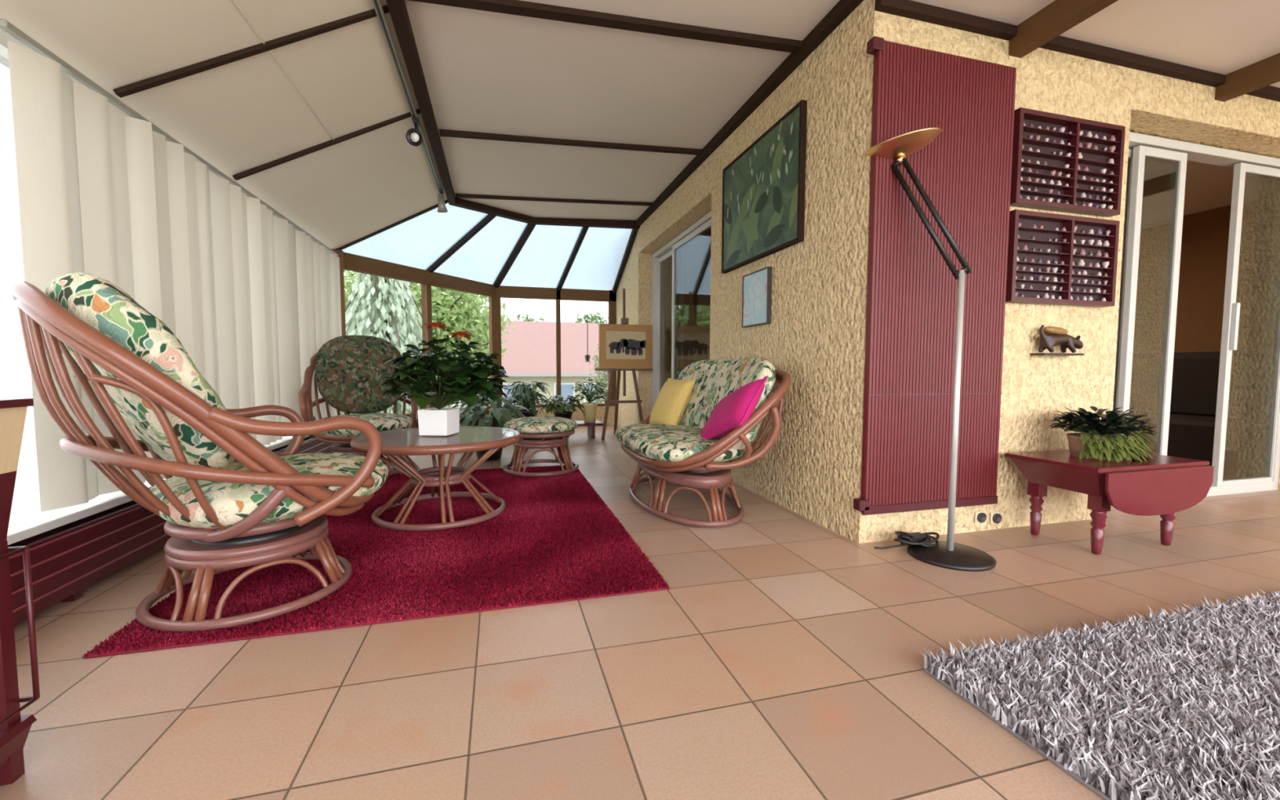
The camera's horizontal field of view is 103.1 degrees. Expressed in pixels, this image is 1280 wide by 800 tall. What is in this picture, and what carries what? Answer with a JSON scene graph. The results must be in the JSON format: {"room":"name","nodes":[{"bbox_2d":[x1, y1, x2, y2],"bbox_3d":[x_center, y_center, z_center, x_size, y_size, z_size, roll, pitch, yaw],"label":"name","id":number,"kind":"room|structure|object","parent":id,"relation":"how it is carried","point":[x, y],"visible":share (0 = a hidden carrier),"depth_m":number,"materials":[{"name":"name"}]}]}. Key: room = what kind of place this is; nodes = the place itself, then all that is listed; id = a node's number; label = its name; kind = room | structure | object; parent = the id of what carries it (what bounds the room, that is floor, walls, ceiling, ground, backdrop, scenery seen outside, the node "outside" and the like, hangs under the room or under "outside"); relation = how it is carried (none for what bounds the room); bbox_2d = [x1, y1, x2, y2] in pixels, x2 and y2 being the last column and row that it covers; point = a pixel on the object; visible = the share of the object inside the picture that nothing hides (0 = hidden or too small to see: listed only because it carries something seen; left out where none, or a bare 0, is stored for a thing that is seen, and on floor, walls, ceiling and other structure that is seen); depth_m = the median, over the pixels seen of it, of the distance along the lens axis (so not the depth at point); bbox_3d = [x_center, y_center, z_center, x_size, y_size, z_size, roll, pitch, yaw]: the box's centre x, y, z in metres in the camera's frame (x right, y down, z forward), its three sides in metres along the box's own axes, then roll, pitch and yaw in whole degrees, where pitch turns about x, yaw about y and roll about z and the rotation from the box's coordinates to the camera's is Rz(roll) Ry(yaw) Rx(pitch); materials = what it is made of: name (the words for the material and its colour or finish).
{"room":"sunroom","nodes":[
{"label":"sunroom","id":0,"kind":"room"},
{"bbox_2d":[0,0,447,248],"bbox_3d":[-1.355,-1.461,1.041,1.180,0.640,8.100,-1,4,-15],"label":"ceiling","id":1,"kind":"structure","parent":0,"point":[246,113],"depth_m":2.46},
{"bbox_2d":[0,28,296,230],"bbox_3d":[-1.915,-1.149,0.906,0.100,0.090,8.100,-1,4,-15],"label":"trim","id":2,"kind":"structure","parent":1,"relation":"attached to","point":[5,37],"depth_m":1.70,"materials":[{"name":"white"}]},
{"bbox_2d":[0,18,344,511],"bbox_3d":[-2.399,-0.493,3.204,0.114,1.545,3.340,-1,4,-15],"label":"vertical blind","id":3,"kind":"object","parent":2,"relation":"hanging from","point":[251,297],"visible":0.73,"depth_m":2.18,"materials":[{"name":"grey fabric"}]},
{"bbox_2d":[112,4,389,97],"bbox_3d":[-1.628,-1.507,2.179,1.029,0.538,0.028,-1,4,-15],"label":"batten","id":4,"kind":"object","parent":1,"relation":"attached to","point":[148,83],"depth_m":2.15,"materials":[{"name":"brown wood"}]},
{"bbox_2d":[231,0,334,139],"bbox_3d":[-1.041,-1.396,0.129,0.006,0.006,6.170,-1,4,-15],"label":"trim","id":5,"kind":"structure","parent":1,"relation":"attached to","point":[233,1],"depth_m":2.33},
{"bbox_2d":[232,108,420,180],"bbox_3d":[-1.880,-1.565,3.093,1.029,0.538,0.028,-1,4,-15],"label":"batten","id":6,"kind":"object","parent":1,"relation":"attached to","point":[237,176],"depth_m":3.07,"materials":[{"name":"brown wood"}]},
{"bbox_2d":[334,200,448,250],"bbox_3d":[-2.365,-1.687,4.885,1.102,0.567,0.030,0,4,-8],"label":"trim","id":7,"kind":"structure","parent":1,"relation":"attached to","point":[434,206],"depth_m":4.87,"materials":[{"name":"brown wood"}]},
{"bbox_2d":[371,0,440,193],"bbox_3d":[-0.878,-1.671,1.238,0.032,0.020,7.250,-1,4,-15],"label":"track","id":8,"kind":"object","parent":1,"relation":"attached to","point":[377,5],"visible":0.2,"depth_m":2.72,"materials":[{"name":"grey metal"}]},
{"bbox_2d":[405,116,422,146],"bbox_3d":[-1.440,-1.706,3.255,0.102,0.170,0.096,-1,4,-15],"label":"spotlight","id":9,"kind":"object","parent":8,"relation":"attached to","point":[414,136],"visible":1,"depth_m":3.23,"materials":[{"name":"black metal"}]},
{"bbox_2d":[437,188,448,213],"bbox_3d":[-1.768,-1.777,4.549,0.092,0.191,0.098,-1,4,-15],"label":"spotlight","id":10,"kind":"object","parent":8,"relation":"hanging from","point":[442,207],"visible":1,"depth_m":4.52,"materials":[{"name":"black metal"}]},
{"bbox_2d":[386,0,455,204],"bbox_3d":[-0.767,-1.694,1.116,0.062,0.075,7.960,-1,4,-15],"label":"ridge beam","id":11,"kind":"structure","parent":1,"relation":"attached to","point":[397,9],"depth_m":2.84,"materials":[{"name":"brown wood"}]},
{"bbox_2d":[459,405,615,425],"bbox_3d":[-1.908,0.276,6.457,3.603,0.300,0.909,-3,5,-44],"label":"wall","id":12,"kind":"structure","parent":0,"point":[579,415],"depth_m":7.26,"materials":[{"name":"beige paint"}]},
{"bbox_2d":[331,248,346,414],"bbox_3d":[-2.888,-0.606,4.880,0.100,1.630,0.090,-3,5,-40],"label":"window","id":13,"kind":"structure","parent":12,"relation":"in","point":[340,253],"depth_m":4.84,"materials":[{"name":"brown wood"}]},
{"bbox_2d":[421,284,433,408],"bbox_3d":[-2.461,-0.667,5.888,0.090,1.630,0.065,2,4,25],"label":"window frame","id":14,"kind":"structure","parent":12,"relation":"in","point":[426,293],"depth_m":5.84,"materials":[{"name":"brown wood"}]},
{"bbox_2d":[343,252,616,396],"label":"window","id":15,"kind":"structure","parent":12,"relation":"in","point":[495,311],"depth_m":6.67,"materials":[{"name":"brown wood"}]},
{"bbox_2d":[426,213,638,293],"bbox_3d":[-1.324,-1.784,6.195,2.444,0.674,1.610,-1,4,-15],"label":"rafters","id":16,"kind":"object","parent":15,"relation":"on","point":[529,228],"visible":0.77,"depth_m":6.12,"materials":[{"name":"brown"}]},
{"bbox_2d":[341,203,488,270],"bbox_3d":[-2.194,-1.709,5.101,1.064,0.562,1.109,2,4,24],"label":"glass","id":17,"kind":"object","parent":16,"relation":"attached to","point":[419,242],"visible":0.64,"depth_m":5.20,"materials":[{"name":"glass"}]},
{"bbox_2d":[433,216,527,284],"bbox_3d":[-1.685,-1.774,6.060,1.184,0.577,1.126,2,4,27],"label":"glass","id":18,"kind":"object","parent":16,"relation":"attached to","point":[482,259],"visible":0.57,"depth_m":5.93,"materials":[{"name":"glass"}]},
{"bbox_2d":[500,224,582,288],"bbox_3d":[-1.281,-1.806,6.355,0.840,0.607,1.425,-1,4,-25],"label":"glass","id":19,"kind":"object","parent":16,"relation":"attached to","point":[542,261],"visible":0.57,"depth_m":6.40,"materials":[{"name":"glass"}]},
{"bbox_2d":[584,301,590,361],"bbox_3d":[-0.748,-1.047,7.444,0.100,0.970,0.351,-1,4,-15],"label":"bird feeder","id":20,"kind":"object","parent":15,"relation":"hanging from","point":[587,356],"visible":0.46,"depth_m":7.56,"materials":[{"name":"black metal"}]},
{"bbox_2d":[561,226,631,290],"bbox_3d":[-0.574,-1.831,6.548,0.820,0.637,1.274,-1,4,-15],"label":"glass","id":21,"kind":"object","parent":15,"relation":"attached to","point":[596,265],"visible":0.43,"depth_m":6.58,"materials":[{"name":"glass"}]},
{"bbox_2d":[399,403,615,417],"bbox_3d":[-1.907,0.116,6.448,3.620,0.030,0.946,-3,5,-44],"label":"trim","id":22,"kind":"structure","parent":12,"relation":"on","point":[490,406],"depth_m":7.02,"materials":[{"name":"brown metal"}]},
{"bbox_2d":[555,290,560,400],"bbox_3d":[-1.142,-0.740,7.122,0.055,1.630,0.090,-1,4,-15],"label":"window frame","id":23,"kind":"structure","parent":12,"relation":"in","point":[557,300],"depth_m":7.08,"materials":[{"name":"brown wood"}]},
{"bbox_2d":[0,425,1279,799],"bbox_3d":[2.062,0.699,3.056,8.820,0.120,9.900,-1,4,-15],"label":"floor","id":24,"kind":"structure","parent":0,"point":[780,658],"depth_m":1.35,"materials":[{"name":"tile"}]},
{"bbox_2d":[0,398,39,786],"bbox_3d":[-1.412,0.384,0.871,0.476,0.757,0.214,-1,4,-15],"label":"cabinet","id":25,"kind":"object","parent":24,"relation":"on","point":[15,728],"visible":1,"depth_m":1.00,"materials":[{"name":"paint"}]},
{"bbox_2d":[8,436,333,626],"bbox_3d":[-1.850,0.608,1.242,0.066,0.262,7.300,-1,4,-15],"label":"radiator","id":26,"kind":"object","parent":24,"relation":"on","point":[65,560],"visible":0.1,"depth_m":1.81,"materials":[{"name":"red metal"}]},
{"bbox_2d":[297,335,426,475],"bbox_3d":[-2.130,0.018,3.922,0.832,1.066,0.945,-2,4,-31],"label":"rattan armchair","id":27,"kind":"object","parent":24,"relation":"on","point":[348,369],"visible":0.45,"depth_m":3.94,"materials":[{"name":"wicker"}]},
{"bbox_2d":[315,335,402,413],"bbox_3d":[-2.241,-0.211,4.092,0.630,0.629,0.382,-2,4,-31],"label":"cushion","id":28,"kind":"object","parent":27,"relation":"on","point":[348,369],"depth_m":3.98,"materials":[{"name":"multicoloured fabric"}]},
{"bbox_2d":[320,413,413,436],"bbox_3d":[-2.064,0.196,3.826,0.650,0.183,0.690,-2,4,-31],"label":"seat cushion","id":29,"kind":"object","parent":27,"relation":"on","point":[381,421],"depth_m":3.64,"materials":[{"name":"fabric"}]},
{"bbox_2d":[81,465,670,658],"bbox_3d":[-1.054,0.632,2.846,1.759,0.018,2.484,-1,4,-15],"label":"rug","id":30,"kind":"object","parent":24,"relation":"on","point":[555,539],"visible":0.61,"depth_m":2.05,"materials":[{"name":"red carpet"}]},
{"bbox_2d":[8,271,387,631],"bbox_3d":[-1.411,0.154,1.768,0.832,1.066,0.945,3,5,39],"label":"rattan armchair","id":31,"kind":"object","parent":30,"relation":"on","point":[231,501],"visible":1,"depth_m":1.51,"materials":[{"name":"wicker"}]},
{"bbox_2d":[45,271,234,468],"bbox_3d":[-1.548,-0.054,1.589,0.630,0.629,0.382,3,5,39],"label":"cushion","id":32,"kind":"object","parent":31,"relation":"on","point":[77,303],"depth_m":1.38,"materials":[{"name":"fabric"}]},
{"bbox_2d":[149,452,387,528],"bbox_3d":[-1.332,0.319,1.875,0.650,0.183,0.690,3,5,39],"label":"seat cushion","id":33,"kind":"object","parent":31,"relation":"on","point":[202,504],"depth_m":1.59,"materials":[{"name":"fabric"}]},
{"bbox_2d":[350,426,519,531],"bbox_3d":[-1.100,0.406,2.808,0.858,0.433,0.858,-2,4,-27],"label":"coffee table","id":34,"kind":"object","parent":30,"relation":"on","point":[397,445],"visible":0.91,"depth_m":2.66,"materials":[{"name":"wicker"}]},
{"bbox_2d":[378,321,511,435],"bbox_3d":[-1.055,-0.122,2.796,0.671,0.623,0.633,1,4,10],"label":"potted plant","id":35,"kind":"object","parent":34,"relation":"on","point":[451,386],"visible":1,"depth_m":2.70,"materials":[{"name":"green plant"}]},
{"bbox_2d":[502,416,578,476],"bbox_3d":[-0.782,0.344,4.025,0.590,0.412,0.591,0,4,-9],"label":"footstool","id":36,"kind":"object","parent":30,"relation":"on","point":[540,433],"visible":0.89,"depth_m":3.83,"materials":[{"name":"wicker"}]},
{"bbox_2d":[503,416,577,434],"bbox_3d":[-0.782,0.196,4.016,0.570,0.115,0.570,-1,4,-15],"label":"cushion","id":37,"kind":"object","parent":36,"relation":"on","point":[535,424],"depth_m":3.82,"materials":[{"name":"fabric"}]},
{"bbox_2d":[453,395,530,461],"bbox_3d":[-1.387,0.240,4.565,0.864,0.589,0.870,-1,4,-15],"label":"potted plant","id":38,"kind":"object","parent":24,"relation":"on","point":[499,416],"visible":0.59,"depth_m":4.42,"materials":[{"name":"green plant"}]},
{"bbox_2d":[459,420,603,438],"bbox_3d":[-1.250,0.362,5.913,1.620,0.180,0.360,-1,4,-15],"label":"bench","id":39,"kind":"object","parent":24,"relation":"on","point":[591,426],"visible":0.31,"depth_m":5.95,"materials":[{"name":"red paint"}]},
{"bbox_2d":[449,391,508,426],"bbox_3d":[-1.831,0.018,5.744,0.722,0.524,0.658,1,4,17],"label":"potted plant","id":40,"kind":"object","parent":39,"relation":"on","point":[484,398],"visible":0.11,"depth_m":5.62,"materials":[{"name":"green plant"}]},
{"bbox_2d":[502,381,551,417],"bbox_3d":[-1.300,0.027,5.867,0.583,0.493,0.563,1,4,20],"label":"potted plant","id":41,"kind":"object","parent":39,"relation":"on","point":[527,399],"visible":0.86,"depth_m":5.78,"materials":[{"name":"green plant"}]},
{"bbox_2d":[539,395,585,419],"bbox_3d":[-0.911,0.105,6.024,0.566,0.321,0.564,-1,4,-15],"label":"potted plant","id":42,"kind":"object","parent":39,"relation":"on","point":[561,404],"visible":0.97,"depth_m":5.92,"materials":[{"name":"green plant"}]},
{"bbox_2d":[570,377,607,422],"bbox_3d":[-0.586,0.002,6.055,0.478,0.526,0.510,-1,4,-15],"label":"potted plant","id":43,"kind":"object","parent":39,"relation":"on","point":[589,409],"visible":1,"depth_m":6.00,"materials":[{"name":"green plant"}]},
{"bbox_2d":[595,288,653,439],"bbox_3d":[-0.241,-0.425,6.068,0.670,1.744,0.506,-1,4,-15],"label":"easel","id":44,"kind":"object","parent":24,"relation":"on","point":[624,320],"visible":0.71,"depth_m":5.88,"materials":[{"name":"brown wood"}]},
{"bbox_2d":[599,324,652,368],"bbox_3d":[-0.163,-0.614,5.832,0.620,0.500,0.038,-1,4,-15],"label":"painting","id":45,"kind":"object","parent":44,"relation":"on","point":[620,345],"visible":1,"depth_m":5.82,"materials":[{"name":"paper"}]},
{"bbox_2d":[614,357,791,527],"bbox_3d":[0.294,0.181,3.138,0.799,0.876,1.363,-1,4,-15],"label":"rattan armchair","id":46,"kind":"object","parent":24,"relation":"on","point":[677,455],"visible":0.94,"depth_m":2.73,"materials":[{"name":"wicker"}]},
{"bbox_2d":[648,377,695,425],"bbox_3d":[0.213,0.028,3.522,0.210,0.352,0.395,-2,4,-26],"label":"throw pillow","id":47,"kind":"object","parent":46,"relation":"on","point":[671,403],"visible":0.87,"depth_m":3.40,"materials":[{"name":"yellow fabric"}]},
{"bbox_2d":[614,423,743,462],"bbox_3d":[0.198,0.254,3.116,0.600,0.161,1.150,-1,4,-15],"label":"seat cushion","id":48,"kind":"object","parent":46,"relation":"on","point":[643,442],"depth_m":2.74,"materials":[{"name":"fabric"}]},
{"bbox_2d":[676,357,775,452],"bbox_3d":[0.506,0.024,3.187,0.354,0.566,1.250,-1,4,-15],"label":"cushion","id":49,"kind":"object","parent":46,"relation":"on","point":[715,379],"depth_m":3.07,"materials":[{"name":"fabric"}]},
{"bbox_2d":[700,375,768,439],"bbox_3d":[0.483,0.065,2.695,0.214,0.393,0.494,-1,4,-22],"label":"throw pillow","id":50,"kind":"object","parent":46,"relation":"on","point":[734,410],"visible":0.93,"depth_m":2.56,"materials":[{"name":"fabric"}]},
{"bbox_2d":[874,530,939,549],"bbox_3d":[1.224,0.641,2.313,0.296,0.077,0.125,-1,4,-15],"label":"power cable","id":51,"kind":"object","parent":24,"relation":"on","point":[914,538],"visible":1,"depth_m":2.30,"materials":[{"name":"black plastic"}]},
{"bbox_2d":[863,127,996,571],"bbox_3d":[1.262,-0.241,2.229,0.565,1.854,0.336,2,4,28],"label":"floor lamp","id":52,"kind":"object","parent":24,"relation":"on","point":[948,554],"visible":0.9,"depth_m":2.18,"materials":[{"name":"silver metal"}]},
{"bbox_2d":[920,586,1279,799],"bbox_3d":[2.242,0.762,0.627,2.508,0.052,2.366,-1,4,-15],"label":"shag rug","id":53,"kind":"object","parent":24,"relation":"on","point":[1181,705],"visible":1,"depth_m":1.22,"materials":[{"name":"grey carpet"}]},
{"bbox_2d":[1004,449,1213,555],"bbox_3d":[2.215,0.475,2.433,0.700,0.405,0.444,-1,4,-15],"label":"table","id":54,"kind":"object","parent":24,"relation":"on","point":[1162,486],"visible":0.98,"depth_m":2.25,"materials":[{"name":"red paint"}]},
{"bbox_2d":[1048,405,1158,462],"bbox_3d":[2.214,0.162,2.443,0.413,0.267,0.395,-3,5,-42],"label":"potted plant","id":55,"kind":"object","parent":54,"relation":"on","point":[1104,438],"visible":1,"depth_m":2.35,"materials":[{"name":"green plant"}]},
{"bbox_2d":[1167,351,1220,466],"bbox_3d":[4.938,0.047,4.746,0.880,0.990,1.780,-1,4,-15],"label":"sofa","id":56,"kind":"object","parent":24,"relation":"on","point":[1195,375],"visible":0.07,"depth_m":4.62,"materials":[{"name":"fabric"}]},
{"bbox_2d":[616,0,926,543],"bbox_3d":[0.463,-0.793,4.906,0.280,2.620,5.310,-1,4,-15],"label":"wall","id":57,"kind":"structure","parent":0,"point":[815,334],"depth_m":2.70,"materials":[{"name":"beige paint"}]},
{"bbox_2d":[451,197,639,229],"bbox_3d":[-1.004,-2.019,5.629,2.145,0.150,0.408,-2,4,-31],"label":"trim","id":58,"kind":"structure","parent":57,"relation":"attached to","point":[615,224],"depth_m":5.71,"materials":[{"name":"brown wood"}]},
{"bbox_2d":[608,289,616,400],"bbox_3d":[-0.400,-0.750,7.326,0.100,1.630,0.090,-1,4,-15],"label":"window","id":59,"kind":"structure","parent":57,"relation":"in","point":[611,304],"depth_m":7.26,"materials":[{"name":"brown wood"}]},
{"bbox_2d":[657,249,671,397],"bbox_3d":[0.336,-0.617,5.771,0.035,2.100,0.800,-1,4,-15],"label":"door","id":60,"kind":"structure","parent":57,"relation":"in","point":[664,262],"depth_m":5.95,"materials":[{"name":"white metal"}]},
{"bbox_2d":[651,211,711,410],"bbox_3d":[0.481,-0.593,5.152,0.100,2.190,2.170,-1,4,-15],"label":"trim","id":61,"kind":"structure","parent":57,"relation":"attached to","point":[666,248],"depth_m":6.11,"materials":[{"name":"white metal"}]},
{"bbox_2d":[671,218,711,379],"bbox_3d":[0.545,-0.558,4.829,0.035,2.100,1.410,-1,4,-15],"label":"door","id":62,"kind":"structure","parent":57,"relation":"in","point":[691,255],"depth_m":4.97,"materials":[{"name":"white glass"}]},
{"bbox_2d":[635,0,863,226],"bbox_3d":[0.496,-1.961,4.104,0.050,0.060,3.990,-1,4,-15],"label":"trim","id":63,"kind":"structure","parent":57,"relation":"attached to","point":[842,9],"depth_m":3.08,"materials":[{"name":"brown wood"}]},
{"bbox_2d":[742,266,772,327],"bbox_3d":[0.750,-0.654,3.284,0.029,0.345,0.340,-1,4,-15],"label":"painting","id":64,"kind":"object","parent":57,"relation":"attached to","point":[757,286],"visible":1,"depth_m":3.25,"materials":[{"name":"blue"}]},
{"bbox_2d":[721,99,807,273],"bbox_3d":[0.750,-1.274,3.243,0.034,0.743,1.005,-1,4,-15],"label":"painting","id":65,"kind":"object","parent":57,"relation":"attached to","point":[763,188],"visible":1,"depth_m":3.10,"materials":[{"name":"green paint"}]},
{"bbox_2d":[404,0,1279,220],"bbox_3d":[2.830,-1.858,2.396,7.620,0.170,8.530,-1,4,-15],"label":"ceiling","id":66,"kind":"structure","parent":0,"point":[486,72],"depth_m":2.89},
{"bbox_2d":[455,193,652,206],"bbox_3d":[-0.788,-2.001,5.093,2.001,0.120,0.030,-1,4,-15],"label":"batten","id":67,"kind":"object","parent":66,"relation":"attached to","point":[457,195],"depth_m":5.06,"materials":[{"name":"brown wood"}]},
{"bbox_2d":[439,128,702,155],"bbox_3d":[-0.432,-1.920,3.804,2.001,0.120,0.045,-1,4,-15],"label":"batten","id":68,"kind":"object","parent":66,"relation":"attached to","point":[446,133],"depth_m":3.76,"materials":[{"name":"brown wood"}]},
{"bbox_2d":[408,0,801,53],"bbox_3d":[-0.065,-1.837,2.476,2.001,0.120,0.060,-1,4,-15],"label":"batten","id":69,"kind":"object","parent":66,"relation":"attached to","point":[517,7],"depth_m":2.46,"materials":[{"name":"brown wood"}]},
{"bbox_2d":[1008,0,1118,57],"bbox_3d":[2.428,-1.589,0.254,0.080,0.125,4.590,-1,4,-15],"label":"ceiling beam","id":70,"kind":"structure","parent":66,"relation":"attached to","point":[1059,16],"depth_m":2.28,"materials":[{"name":"brown wood"}]},
{"bbox_2d":[1214,53,1279,102],"bbox_3d":[3.874,-1.609,0.653,0.080,0.125,4.590,-1,4,-15],"label":"ceiling beam","id":71,"kind":"structure","parent":66,"relation":"attached to","point":[1266,72],"depth_m":2.72,"materials":[{"name":"brown wood"}]},
{"bbox_2d":[907,22,1279,536],"bbox_3d":[3.821,-0.679,3.227,5.300,2.620,0.280,-1,4,-15],"label":"wall","id":72,"kind":"structure","parent":0,"point":[1034,388],"depth_m":2.65,"materials":[{"name":"beige paint"}]},
{"bbox_2d":[853,35,1016,515],"bbox_3d":[1.395,-0.530,2.395,0.815,2.110,0.050,-1,4,-15],"label":"radiator","id":73,"kind":"object","parent":72,"relation":"attached to","point":[965,171],"visible":0.97,"depth_m":2.37,"materials":[{"name":"red metal"}]},
{"bbox_2d":[974,511,986,523],"bbox_3d":[1.723,0.593,2.570,0.060,0.060,0.023,-1,4,-15],"label":"wall socket","id":74,"kind":"object","parent":72,"relation":"attached to","point":[980,516],"visible":1,"depth_m":2.56,"materials":[{"name":"beige plastic"}]},
{"bbox_2d":[990,511,1001,524],"bbox_3d":[1.819,0.603,2.597,0.060,0.060,0.023,-1,4,-15],"label":"wall socket","id":75,"kind":"object","parent":72,"relation":"attached to","point":[995,517],"visible":1,"depth_m":2.59,"materials":[{"name":"beige plastic"}]},
{"bbox_2d":[1030,324,1084,355],"bbox_3d":[2.139,-0.304,2.598,0.283,0.151,0.082,-1,4,-15],"label":"carving","id":76,"kind":"object","parent":72,"relation":"attached to","point":[1059,336],"visible":1,"depth_m":2.56,"materials":[{"name":"brown wood"}]},
{"bbox_2d":[1005,208,1119,306],"bbox_3d":[2.150,-0.709,2.591,0.705,0.439,0.051,-1,4,-15],"label":"display case","id":77,"kind":"object","parent":72,"relation":"attached to","point":[1050,221],"visible":0.94,"depth_m":2.59,"materials":[{"name":"red wood"}]},
{"bbox_2d":[1076,259,1084,266],"bbox_3d":[2.273,-0.705,2.621,0.034,0.035,0.032,-1,4,-15],"label":"seashell","id":78,"kind":"object","parent":77,"relation":"on","point":[1081,263],"visible":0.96,"depth_m":2.61,"materials":[{"name":"grey ceramic"}]},
{"bbox_2d":[1078,248,1085,255],"bbox_3d":[2.277,-0.758,2.619,0.030,0.032,0.029,-1,4,-15],"label":"seashell","id":79,"kind":"object","parent":77,"relation":"on","point":[1082,251],"visible":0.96,"depth_m":2.61,"materials":[{"name":"red"}]},
{"bbox_2d":[1094,250,1102,256],"bbox_3d":[2.388,-0.760,2.649,0.030,0.031,0.029,-1,4,-15],"label":"seashell","id":80,"kind":"object","parent":77,"relation":"on","point":[1098,253],"visible":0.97,"depth_m":2.64,"materials":[{"name":"red"}]},
{"bbox_2d":[1101,261,1109,267],"bbox_3d":[2.441,-0.707,2.667,0.031,0.035,0.029,-1,4,-15],"label":"seashell","id":81,"kind":"object","parent":77,"relation":"on","point":[1104,264],"visible":0.97,"depth_m":2.66,"materials":[{"name":"grey ceramic"}]},
{"bbox_2d":[1009,107,1125,217],"bbox_3d":[2.151,-1.183,2.561,0.705,0.444,0.051,-1,4,-15],"label":"display case","id":82,"kind":"object","parent":72,"relation":"attached to","point":[1095,160],"visible":0.94,"depth_m":2.56,"materials":[{"name":"red wood"}]},
{"bbox_2d":[1107,146,1115,152],"bbox_3d":[2.440,-1.292,2.630,0.031,0.035,0.029,-1,4,-15],"label":"seashell","id":83,"kind":"object","parent":82,"relation":"on","point":[1111,148],"visible":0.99,"depth_m":2.62,"materials":[{"name":"red"}]},
{"bbox_2d":[874,0,1279,102],"bbox_3d":[3.732,-1.781,2.967,5.580,0.045,0.040,-1,4,-15],"label":"trim","id":84,"kind":"structure","parent":72,"relation":"attached to","point":[909,9],"depth_m":2.51,"materials":[{"name":"brown wood"}]},
{"bbox_2d":[1112,148,1133,411],"bbox_3d":[2.785,-0.442,3.065,0.390,2.100,0.035,-1,4,-15],"label":"door frame","id":85,"kind":"structure","parent":72,"relation":"in","point":[1131,151],"depth_m":3.08,"materials":[{"name":"white metal"}]},
{"bbox_2d":[1116,145,1187,455],"bbox_3d":[3.107,-0.443,3.102,0.410,2.100,0.035,-1,4,-15],"label":"door","id":86,"kind":"structure","parent":72,"relation":"in","point":[1158,175],"depth_m":3.09,"materials":[{"name":"white metal"}]},
{"bbox_2d":[1128,132,1279,496],"bbox_3d":[3.467,-0.465,3.226,1.890,2.190,0.100,-1,4,-15],"label":"trim","id":87,"kind":"structure","parent":72,"relation":"attached to","point":[1197,153],"depth_m":3.21,"materials":[{"name":"white metal"}]},
{"bbox_2d":[1211,162,1279,486],"bbox_3d":[4.084,-0.456,3.357,0.610,2.100,0.062,-1,4,-15],"label":"door","id":88,"kind":"structure","parent":72,"relation":"in","point":[1248,391],"depth_m":3.36,"materials":[{"name":"white metal"}]},
{"bbox_2d":[1173,204,1231,352],"bbox_3d":[5.821,-0.843,6.129,0.100,2.600,4.200,-1,4,-15],"label":"wall","id":89,"kind":"structure","parent":0,"point":[1205,234],"depth_m":5.39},
{"bbox_2d":[1182,160,1233,215],"bbox_3d":[3.225,-2.053,5.320,5.300,0.100,4.230,-1,4,-15],"label":"ceiling","id":90,"kind":"structure","parent":0,"point":[1207,186],"depth_m":4.68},
{"bbox_3d":[-1.920,0.608,1.015,0.140,0.290,8.100,-1,4,-15],"label":"wall","id":91,"kind":"structure","parent":0,"visible":0},
{"bbox_2d":[5,435,309,545],"bbox_3d":[-1.869,0.454,0.998,0.235,0.030,8.060,-1,4,-15],"label":"trim","id":92,"kind":"structure","parent":91,"relation":"on","point":[28,522],"depth_m":1.77,"materials":[{"name":"white"}]},
{"label":"outside","id":93,"kind":"structure","parent":0,"visible":0},
{"bbox_2d":[10,453,39,511],"bbox_3d":[-16.479,1.376,-7.326,32.300,0.200,18.500,-1,4,-15],"label":"terrace","id":94,"kind":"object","parent":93,"point":[26,491],"depth_m":3.79,"materials":[{"name":"white"}]},
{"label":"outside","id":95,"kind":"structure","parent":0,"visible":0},
{"bbox_2d":[0,389,461,453],"bbox_3d":[-6.656,1.556,24.242,120.000,0.100,130.000,-1,4,-15],"label":"ground","id":96,"kind":"structure","parent":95,"point":[28,444],"depth_m":27.41,"materials":[{"name":"white"}]},
{"bbox_2d":[343,269,372,335],"bbox_3d":[-9.525,-1.327,15.434,5.241,6.737,5.034,2,4,26],"label":"tree","id":97,"kind":"object","parent":96,"relation":"on","point":[348,284],"visible":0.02,"depth_m":14.77,"materials":[{"name":"green plant"}]},
{"bbox_2d":[345,272,448,413],"bbox_3d":[-4.629,-0.215,9.319,3.171,5.312,3.085,-1,4,-11],"label":"weeping tree","id":98,"kind":"object","parent":96,"relation":"on","point":[380,294],"visible":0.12,"depth_m":8.91,"materials":[{"name":"green plant"}]},
{"bbox_2d":[390,282,515,407],"bbox_3d":[-4.824,-0.745,12.546,3.328,5.959,3.187,2,4,21],"label":"tree","id":99,"kind":"object","parent":96,"relation":"on","point":[460,311],"visible":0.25,"depth_m":11.82,"materials":[{"name":"green plant"}]},
{"bbox_2d":[513,313,546,321],"bbox_3d":[-8.502,-2.995,38.978,4.438,7.165,4.092,-3,5,-45],"label":"tree","id":100,"kind":"object","parent":96,"relation":"on","point":[526,318],"visible":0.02,"depth_m":38.71,"materials":[{"name":"green plant"}]},
{"bbox_2d":[464,320,608,407],"bbox_3d":[-5.981,-1.723,29.909,9.200,5.750,8.060,-1,4,-15],"label":"house","id":101,"kind":"structure","parent":96,"relation":"on","point":[530,354],"depth_m":27.37,"materials":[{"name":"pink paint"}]},
{"bbox_2d":[575,312,608,325],"bbox_3d":[-3.789,-3.212,40.381,4.594,7.452,4.179,2,4,21],"label":"tree","id":102,"kind":"object","parent":96,"relation":"on","point":[594,317],"visible":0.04,"depth_m":39.56,"materials":[{"name":"green plant"}]},
{"bbox_2d":[586,317,608,403],"bbox_3d":[-0.473,0.270,10.596,1.251,4.200,1.219,0,4,0],"label":"flowering shrub","id":103,"kind":"object","parent":96,"relation":"on","point":[605,376],"visible":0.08,"depth_m":10.40,"materials":[{"name":"green plant"}]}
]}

